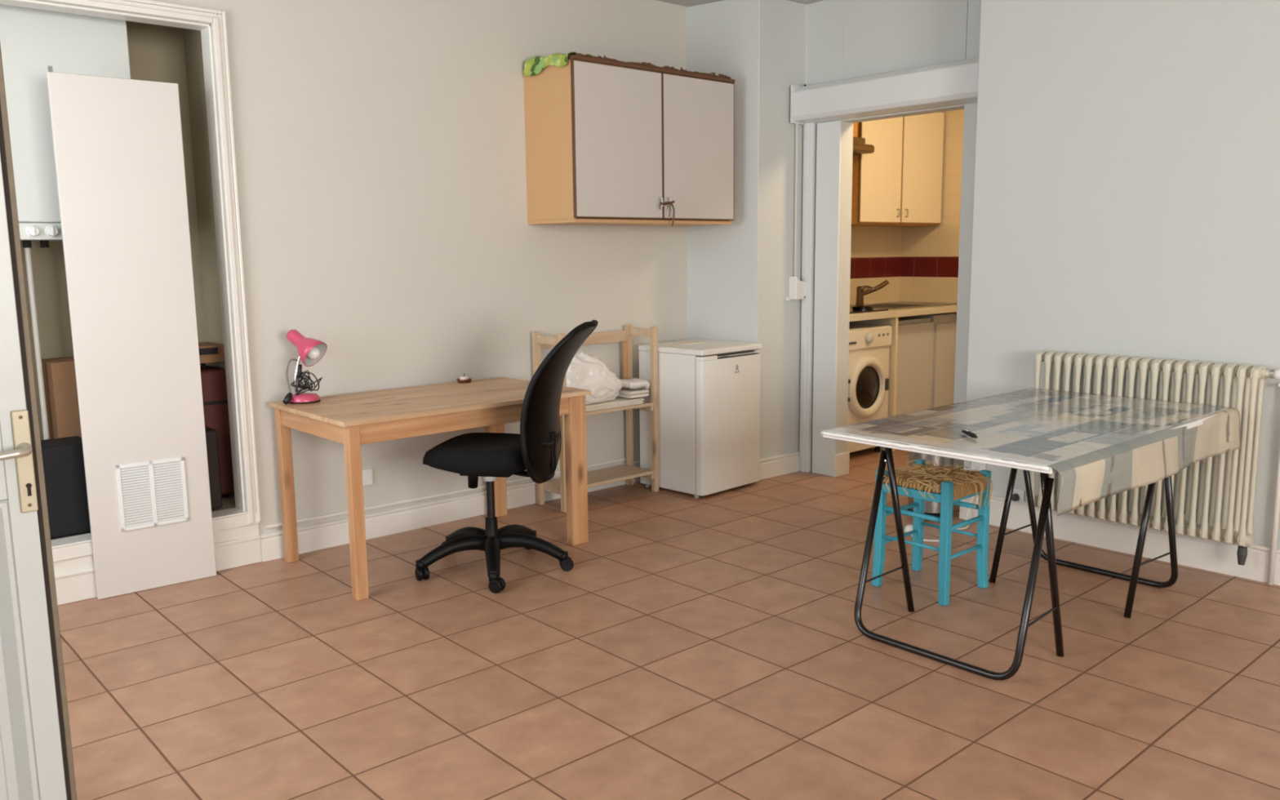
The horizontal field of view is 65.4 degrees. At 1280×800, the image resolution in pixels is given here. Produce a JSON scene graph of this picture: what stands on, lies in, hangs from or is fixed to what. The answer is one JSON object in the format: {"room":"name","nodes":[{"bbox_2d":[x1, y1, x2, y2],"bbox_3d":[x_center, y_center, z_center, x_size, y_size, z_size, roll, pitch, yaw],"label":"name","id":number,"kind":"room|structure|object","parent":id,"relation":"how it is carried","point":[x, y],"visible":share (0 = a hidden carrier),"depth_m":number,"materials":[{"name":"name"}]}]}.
{"room":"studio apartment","nodes":[
{"label":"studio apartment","id":0,"kind":"room"},
{"bbox_2d":[20,20,234,495],"bbox_3d":[-2.574,-0.623,4.181,1.720,2.830,0.610,-8,11,-41],"label":"wall","id":1,"kind":"structure","parent":0,"point":[157,53],"depth_m":4.64,"materials":[{"name":"beige paint"}]},
{"bbox_2d":[0,4,131,439],"bbox_3d":[-2.482,-0.561,4.265,0.593,2.160,0.421,-8,11,-41],"label":"water heater","id":2,"kind":"object","parent":1,"relation":"attached to","point":[32,40],"visible":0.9,"depth_m":4.01,"materials":[{"name":"metal"}]},
{"bbox_2d":[50,493,235,539],"bbox_3d":[-2.522,0.664,4.339,1.530,0.235,0.510,-8,11,-41],"label":"floor","id":3,"kind":"structure","parent":0,"point":[228,502],"depth_m":4.66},
{"bbox_2d":[41,356,81,439],"bbox_3d":[-2.526,0.170,4.416,0.130,0.700,0.230,-8,11,-41],"label":"cardboard box","id":4,"kind":"object","parent":3,"relation":"on","point":[59,373],"visible":0.27,"depth_m":4.30,"materials":[{"name":"brown cardboard"}]},
{"bbox_2d":[40,435,90,538],"bbox_3d":[-2.454,0.367,4.176,0.270,0.380,0.220,-8,11,-41],"label":"storage box","id":5,"kind":"object","parent":3,"relation":"on","point":[63,460],"visible":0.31,"depth_m":4.11,"materials":[{"name":"black fabric"}]},
{"bbox_2d":[204,426,222,509],"bbox_3d":[-2.017,0.314,4.546,0.150,0.365,0.155,-8,11,-41],"label":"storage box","id":6,"kind":"object","parent":3,"relation":"on","point":[211,433],"visible":0.34,"depth_m":4.52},
{"bbox_2d":[200,363,234,497],"bbox_3d":[-2.111,0.145,4.743,0.265,0.652,0.255,-8,11,-41],"label":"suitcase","id":7,"kind":"object","parent":3,"relation":"on","point":[214,385],"visible":0.32,"depth_m":4.69,"materials":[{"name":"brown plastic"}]},
{"bbox_2d":[198,342,224,364],"bbox_3d":[-2.112,-0.218,4.685,0.245,0.081,0.225,-8,11,-41],"label":"cardboard box","id":8,"kind":"object","parent":7,"relation":"on","point":[209,353],"visible":0.27,"depth_m":4.65,"materials":[{"name":"brown cardboard"}]},
{"bbox_2d":[37,0,902,534],"bbox_3d":[-0.696,-0.825,5.387,7.450,2.830,0.130,-8,11,-41],"label":"wall","id":9,"kind":"structure","parent":0,"point":[380,144],"depth_m":4.92,"materials":[{"name":"white paint"}]},
{"bbox_2d":[0,0,261,524],"bbox_3d":[-2.251,-0.482,3.994,1.277,2.218,0.126,-8,11,-41],"label":"trim","id":10,"kind":"structure","parent":9,"relation":"attached to","point":[216,18],"depth_m":4.30,"materials":[{"name":"white paint"}]},
{"bbox_2d":[50,507,262,605],"bbox_3d":[-2.268,0.685,4.142,1.345,0.246,0.124,-8,11,-41],"label":"trim","id":11,"kind":"structure","parent":9,"relation":"attached to","point":[237,542],"depth_m":4.11,"materials":[{"name":"white paint"}]},
{"bbox_2d":[362,468,373,485],"bbox_3d":[-1.345,0.379,4.872,0.080,0.080,0.014,-8,11,-41],"label":"wall socket","id":12,"kind":"object","parent":9,"relation":"attached to","point":[367,478],"visible":0.78,"depth_m":4.88,"materials":[{"name":"white plastic"}]},
{"bbox_2d":[266,457,625,528],"bbox_3d":[-0.901,0.471,5.283,2.170,0.025,0.018,-8,11,-41],"label":"trim","id":13,"kind":"structure","parent":9,"relation":"attached to","point":[339,513],"depth_m":5.07,"materials":[{"name":"white paint"}]},
{"bbox_2d":[259,460,639,561],"bbox_3d":[-0.711,0.532,5.460,2.745,0.125,0.021,-8,11,-41],"label":"baseboard","id":14,"kind":"structure","parent":9,"relation":"attached to","point":[321,535],"depth_m":5.04,"materials":[{"name":"white paint"}]},
{"bbox_2d":[523,54,734,226],"bbox_3d":[-0.021,-1.387,5.524,1.175,0.817,0.451,-8,11,-41],"label":"upper cabinet","id":15,"kind":"object","parent":9,"relation":"attached to","point":[607,142],"visible":0.98,"depth_m":5.26,"materials":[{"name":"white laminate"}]},
{"bbox_2d":[523,51,593,76],"bbox_3d":[-0.416,-1.728,5.135,0.193,0.104,0.370,-8,11,-41],"label":"wrap","id":16,"kind":"object","parent":15,"relation":"on","point":[533,66],"visible":0.88,"depth_m":5.10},
{"bbox_2d":[574,53,730,79],"bbox_3d":[0.097,-1.785,5.333,1.127,0.032,0.037,-8,11,-41],"label":"frayed trimming","id":17,"kind":"object","parent":15,"relation":"on","point":[645,64],"visible":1,"depth_m":5.30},
{"bbox_2d":[659,200,675,226],"bbox_3d":[0.142,-1.015,5.422,0.109,0.139,0.035,-8,11,-41],"label":"string","id":18,"kind":"object","parent":15,"relation":"attached to","point":[672,202],"visible":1,"depth_m":5.43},
{"bbox_2d":[853,122,874,155],"bbox_3d":[1.183,-1.919,6.566,0.595,0.575,0.463,-8,11,-41],"label":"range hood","id":19,"kind":"object","parent":9,"relation":"attached to","point":[860,147],"visible":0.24,"depth_m":6.60,"materials":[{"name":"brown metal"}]},
{"bbox_2d":[851,111,944,226],"bbox_3d":[1.761,-1.674,7.181,1.015,0.823,0.375,-8,11,-41],"label":"upper cabinet","id":20,"kind":"object","parent":9,"relation":"attached to","point":[899,184],"visible":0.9,"depth_m":7.04,"materials":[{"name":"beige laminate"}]},
{"bbox_2d":[57,448,1279,799],"bbox_3d":[1.531,1.072,2.372,8.600,0.080,9.300,-8,11,-41],"label":"floor","id":21,"kind":"structure","parent":0,"point":[712,646],"depth_m":3.31,"materials":[{"name":"tile"}]},
{"bbox_2d":[46,66,216,599],"bbox_3d":[-2.056,-0.249,4.080,0.468,2.107,0.038,-8,11,-39],"label":"panel","id":22,"kind":"object","parent":21,"relation":"on","point":[117,143],"visible":1,"depth_m":4.06,"materials":[{"name":"paint"}]},
{"bbox_2d":[115,457,189,531],"bbox_3d":[-2.035,0.391,4.168,0.264,0.277,0.009,-8,11,-39],"label":"vent grille","id":23,"kind":"object","parent":22,"relation":"attached to","point":[152,494],"depth_m":4.16,"materials":[{"name":"plastic"}]},
{"bbox_2d":[268,377,591,600],"bbox_3d":[-0.942,0.347,4.647,1.250,0.737,0.754,-8,11,-41],"label":"desk","id":24,"kind":"object","parent":21,"relation":"on","point":[354,420],"visible":0.91,"depth_m":4.42,"materials":[{"name":"brown wood"}]},
{"bbox_2d":[282,328,327,404],"bbox_3d":[-1.480,-0.150,4.422,0.182,0.324,0.166,-1,9,-4],"label":"desk lamp","id":25,"kind":"object","parent":24,"relation":"on","point":[310,351],"visible":1,"depth_m":4.41,"materials":[{"name":"pink metal"}]},
{"bbox_2d":[456,373,471,382],"bbox_3d":[-0.896,-0.113,5.075,0.078,0.044,0.078,-8,11,-41],"label":"candle holder","id":26,"kind":"object","parent":24,"relation":"on","point":[464,379],"visible":1,"depth_m":5.05,"materials":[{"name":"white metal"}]},
{"bbox_2d":[459,376,468,379],"bbox_3d":[-0.896,-0.107,5.076,0.046,0.023,0.046,-8,11,-41],"label":"candle","id":27,"kind":"object","parent":26,"relation":"on","point":[461,377],"depth_m":5.06,"materials":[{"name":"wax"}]},
{"bbox_2d":[414,320,598,593],"bbox_3d":[-0.573,0.203,4.346,0.809,1.099,0.668,1,9,11],"label":"office chair","id":28,"kind":"object","parent":21,"relation":"on","point":[536,450],"visible":1,"depth_m":4.21,"materials":[{"name":"black plastic"}]},
{"bbox_2d":[532,324,658,512],"bbox_3d":[-0.237,0.080,5.618,0.695,0.962,0.255,-8,11,-41],"label":"shelf unit","id":29,"kind":"object","parent":21,"relation":"on","point":[628,472],"visible":0.69,"depth_m":5.71,"materials":[{"name":"brown wood"}]},
{"bbox_2d":[586,396,644,411],"bbox_3d":[-0.235,0.023,5.588,0.536,0.029,0.194,-8,11,-41],"label":"stack","id":30,"kind":"object","parent":29,"relation":"on","point":[618,402],"visible":0.4,"depth_m":5.57,"materials":[{"name":"paper"}]},
{"bbox_2d":[565,350,622,404],"bbox_3d":[-0.289,-0.135,5.530,0.476,0.294,0.215,-8,11,-41],"label":"plastic bag","id":31,"kind":"object","parent":30,"relation":"on","point":[587,371],"visible":0.71,"depth_m":5.45,"materials":[{"name":"white plastic"}]},
{"bbox_2d":[617,377,649,398],"bbox_3d":[-0.053,-0.074,5.738,0.154,0.103,0.182,-8,11,-41],"label":"folded cloth","id":32,"kind":"object","parent":30,"relation":"on","point":[632,389],"visible":0.88,"depth_m":5.68,"materials":[{"name":"fabric"}]},
{"bbox_2d":[638,338,761,497],"bbox_3d":[0.358,0.091,5.895,0.502,0.845,0.532,8,12,44],"label":"fridge","id":33,"kind":"object","parent":21,"relation":"on","point":[708,392],"visible":1,"depth_m":5.69,"materials":[{"name":"metal"}]},
{"bbox_2d":[671,341,704,344],"bbox_3d":[0.284,-0.340,5.920,0.120,0.003,0.160,8,12,44],"label":"paper sheet","id":34,"kind":"object","parent":33,"relation":"on","point":[683,342],"visible":1,"depth_m":5.91,"materials":[{"name":"white paper"}]},
{"bbox_2d":[638,338,761,355],"bbox_3d":[0.352,-0.310,5.836,0.500,0.033,0.532,8,12,44],"label":"fridge top","id":35,"kind":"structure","parent":33,"relation":"on","point":[710,347],"depth_m":5.71,"materials":[{"name":"plastic"}]},
{"bbox_2d":[846,323,892,453],"bbox_3d":[1.321,-0.069,6.803,0.596,0.872,0.580,-8,11,-41],"label":"washing machine","id":36,"kind":"object","parent":21,"relation":"on","point":[869,344],"visible":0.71,"depth_m":6.62,"materials":[{"name":"white metal"}]},
{"bbox_2d":[848,300,957,451],"bbox_3d":[1.615,-0.172,7.090,1.698,0.985,0.623,-8,11,-41],"label":"countertop","id":37,"kind":"structure","parent":21,"relation":"on","point":[891,317],"depth_m":6.82,"materials":[{"name":"beige laminate"}]},
{"bbox_2d":[849,305,888,313],"bbox_3d":[1.311,-0.616,6.718,0.550,0.036,0.480,-8,11,-41],"label":"cooktop","id":38,"kind":"object","parent":37,"relation":"in","point":[856,308],"visible":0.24,"depth_m":6.65,"materials":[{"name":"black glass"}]},
{"bbox_2d":[855,280,888,305],"bbox_3d":[1.669,-0.775,7.192,0.224,0.182,0.184,-8,11,-41],"label":"tap","id":39,"kind":"object","parent":37,"relation":"on","point":[860,292],"visible":0.97,"depth_m":7.19,"materials":[{"name":"brown metal"}]},
{"bbox_2d":[849,304,956,321],"bbox_3d":[1.610,-0.623,7.023,1.698,0.047,0.623,-8,11,-41],"label":"countertop","id":40,"kind":"structure","parent":37,"relation":"on","point":[891,313],"depth_m":6.77,"materials":[{"name":"beige laminate"}]},
{"bbox_2d":[849,301,957,309],"bbox_3d":[1.895,-0.691,7.261,0.810,0.010,0.480,-8,11,-41],"label":"sink","id":41,"kind":"object","parent":37,"relation":"in","point":[900,304],"visible":0.84,"depth_m":7.25,"materials":[{"name":"metal"}]},
{"bbox_2d":[870,304,920,307],"bbox_3d":[1.792,-0.669,7.145,0.420,0.003,0.360,-8,11,-41],"label":"basin","id":42,"kind":"object","parent":41,"relation":"in","point":[873,305],"depth_m":7.20,"materials":[{"name":"grey metal"}]},
{"bbox_2d":[895,316,933,415],"bbox_3d":[1.757,-0.151,7.280,0.575,0.885,0.500,-8,11,-41],"label":"base cabinet","id":43,"kind":"object","parent":21,"relation":"on","point":[915,335],"visible":0.27,"depth_m":7.11,"materials":[{"name":"beige metal"}]},
{"bbox_2d":[906,451,953,517],"bbox_3d":[1.512,0.369,5.209,0.263,0.472,0.236,-8,11,-41],"label":"pedal bin","id":44,"kind":"object","parent":21,"relation":"on","point":[931,508],"visible":0.12,"depth_m":5.13,"materials":[{"name":"silver plastic"}]},
{"bbox_2d":[871,458,993,605],"bbox_3d":[1.200,0.529,4.090,0.373,0.494,0.379,-8,11,-41],"label":"stool","id":45,"kind":"object","parent":21,"relation":"on","point":[919,481],"visible":0.92,"depth_m":4.02,"materials":[{"name":"teal paint"}]},
{"bbox_2d":[910,313,956,408],"bbox_3d":[2.102,-0.208,7.583,0.311,0.900,0.500,-8,11,-41],"label":"base cabinet","id":46,"kind":"object","parent":21,"relation":"on","point":[944,324],"visible":0.35,"depth_m":7.36,"materials":[{"name":"beige wood"}]},
{"bbox_2d":[903,466,978,542],"bbox_3d":[1.514,0.503,4.931,0.514,0.290,0.230,-8,11,-41],"label":"lead","id":47,"kind":"object","parent":21,"relation":"on","point":[908,527],"visible":0.38,"depth_m":4.89,"materials":[{"name":"white plastic"}]},
{"bbox_2d":[853,447,1064,680],"bbox_3d":[1.112,0.516,3.470,0.369,0.710,0.650,-8,11,-41],"label":"trestle","id":48,"kind":"object","parent":21,"relation":"on","point":[1045,524],"visible":0.93,"depth_m":3.37,"materials":[{"name":"black metal"}]},
{"bbox_2d":[989,467,1177,617],"bbox_3d":[1.811,0.421,4.054,0.454,0.711,0.610,-8,11,-41],"label":"trestle","id":49,"kind":"object","parent":21,"relation":"on","point":[1133,579],"visible":0.56,"depth_m":4.05,"materials":[{"name":"black metal"}]},
{"bbox_2d":[822,413,1218,474],"bbox_3d":[1.529,0.085,3.818,1.560,0.022,0.856,-8,11,-41],"label":"board","id":50,"kind":"object","parent":49,"relation":"on","point":[1198,422],"visible":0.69,"depth_m":3.32,"materials":[{"name":"white laminate"}]},
{"bbox_2d":[820,387,1240,515],"bbox_3d":[1.537,0.156,3.810,1.574,0.171,0.892,-8,11,-41],"label":"tablecloth","id":51,"kind":"object","parent":50,"relation":"on","point":[1100,446],"visible":0.99,"depth_m":3.58,"materials":[{"name":"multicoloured plastic"}]},
{"bbox_2d":[961,427,977,438],"bbox_3d":[1.143,0.114,3.460,0.020,0.022,0.114,-1,9,-5],"label":"knife","id":52,"kind":"object","parent":51,"relation":"on","point":[965,431],"visible":1,"depth_m":3.45,"materials":[{"name":"black"}]},
{"bbox_2d":[656,0,822,6],"bbox_3d":[1.498,-1.816,1.941,8.600,0.100,9.300,-8,11,-41],"label":"ceiling","id":53,"kind":"structure","parent":0,"point":[681,2],"depth_m":5.86,"materials":[{"name":"paint"}]},
{"bbox_2d":[685,0,853,458],"bbox_3d":[0.745,-0.952,6.132,0.635,2.830,0.882,-8,11,-41],"label":"wall","id":54,"kind":"structure","parent":0,"point":[739,273],"depth_m":5.95,"materials":[{"name":"white paint"}]},
{"bbox_2d":[760,451,799,479],"bbox_3d":[0.873,0.405,6.197,0.405,0.125,0.021,-8,11,-39],"label":"baseboard","id":55,"kind":"structure","parent":54,"relation":"attached to","point":[784,464],"depth_m":6.18,"materials":[{"name":"white paint"}]},
{"bbox_2d":[785,121,805,300],"bbox_3d":[0.956,-1.140,6.023,0.147,1.070,0.066,-8,11,-41],"label":"strap winder","id":56,"kind":"object","parent":54,"relation":"attached to","point":[797,288],"visible":1,"depth_m":6.05,"materials":[{"name":"white plastic"}]},
{"bbox_2d":[799,122,816,472],"bbox_3d":[1.028,-0.612,6.134,0.042,2.150,0.072,-8,11,-41],"label":"trim","id":57,"kind":"structure","parent":54,"relation":"attached to","point":[809,129],"depth_m":6.11,"materials":[{"name":"white plastic"}]},
{"bbox_2d":[810,120,841,476],"bbox_3d":[1.128,-0.589,6.045,0.015,2.130,0.173,-8,11,-41],"label":"trim","id":58,"kind":"structure","parent":54,"relation":"attached to","point":[828,134],"depth_m":6.03,"materials":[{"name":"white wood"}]},
{"bbox_2d":[833,451,849,477],"bbox_3d":[1.245,0.398,6.162,0.142,0.140,0.018,-8,11,-41],"label":"baseboard","id":59,"kind":"object","parent":54,"relation":"attached to","point":[841,460],"visible":1,"depth_m":6.15,"materials":[{"name":"white paint"}]},
{"bbox_2d":[841,0,968,123],"bbox_3d":[1.482,-1.944,5.527,0.120,0.705,0.790,-8,11,-41],"label":"wall","id":60,"kind":"structure","parent":0,"point":[880,36],"depth_m":5.49,"materials":[{"name":"white paint"}]},
{"bbox_2d":[790,57,978,124],"bbox_3d":[1.379,-1.698,5.471,0.160,0.231,1.290,-8,11,-41],"label":"box","id":61,"kind":"object","parent":60,"relation":"attached to","point":[956,82],"visible":0.83,"depth_m":5.42,"materials":[{"name":"white paint"}]},
{"bbox_2d":[899,109,964,313],"bbox_3d":[2.941,-1.078,6.811,0.100,2.830,2.620,-8,11,-41],"label":"wall","id":62,"kind":"structure","parent":0,"point":[930,255],"depth_m":7.49,"materials":[{"name":"beige tile"}]},
{"bbox_2d":[953,0,1279,548],"bbox_3d":[3.919,-0.486,2.772,0.420,2.830,6.828,-8,11,-41],"label":"wall","id":63,"kind":"structure","parent":0,"point":[1120,191],"depth_m":4.40,"materials":[{"name":"white paint"}]},
{"bbox_2d":[970,461,986,471],"bbox_3d":[1.721,0.319,5.065,0.014,0.080,0.080,-8,11,-41],"label":"wall socket","id":64,"kind":"object","parent":63,"relation":"attached to","point":[982,466],"visible":0.52,"depth_m":5.06,"materials":[{"name":"white plastic"}]},
{"bbox_2d":[1011,493,1019,501],"bbox_3d":[1.850,0.480,4.920,0.036,0.038,0.038,-8,11,-41],"label":"plug","id":65,"kind":"object","parent":63,"relation":"attached to","point":[1015,496],"visible":0.87,"depth_m":4.91,"materials":[{"name":"grey plastic"}]},
{"bbox_2d":[1010,488,1024,505],"bbox_3d":[1.862,0.479,4.931,0.014,0.080,0.080,-8,11,-41],"label":"wall socket","id":66,"kind":"object","parent":63,"relation":"attached to","point":[1020,492],"visible":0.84,"depth_m":4.91,"materials":[{"name":"white plastic"}]},
{"bbox_2d":[959,494,1279,585],"bbox_3d":[3.819,0.870,2.770,0.021,0.150,6.480,-8,11,-41],"label":"baseboard","id":67,"kind":"structure","parent":63,"relation":"attached to","point":[1211,555],"depth_m":4.48,"materials":[{"name":"white paint"}]},
{"bbox_2d":[1030,350,1279,565],"bbox_3d":[2.227,0.226,4.381,0.136,0.825,1.026,-8,11,-41],"label":"radiator","id":68,"kind":"object","parent":63,"relation":"attached to","point":[1251,378],"visible":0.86,"depth_m":4.22,"materials":[{"name":"beige metal"}]},
{"bbox_2d":[1267,382,1279,585],"bbox_3d":[2.599,0.346,4.054,0.040,0.834,0.060,-8,11,-41],"label":"pipe","id":69,"kind":"object","parent":63,"relation":"attached to","point":[1277,499],"visible":1,"depth_m":4.07,"materials":[{"name":"white metal"}]},
{"bbox_3d":[-0.598,0.005,-0.177,0.100,2.830,8.390,-8,11,-41],"label":"wall","id":70,"kind":"structure","parent":0,"visible":0},
{"bbox_2d":[0,43,77,799],"bbox_3d":[-1.464,0.117,1.619,0.869,2.082,0.097,-8,11,-41],"label":"door","id":71,"kind":"structure","parent":70,"relation":"in","point":[37,760],"depth_m":1.92,"materials":[{"name":"white paint"}]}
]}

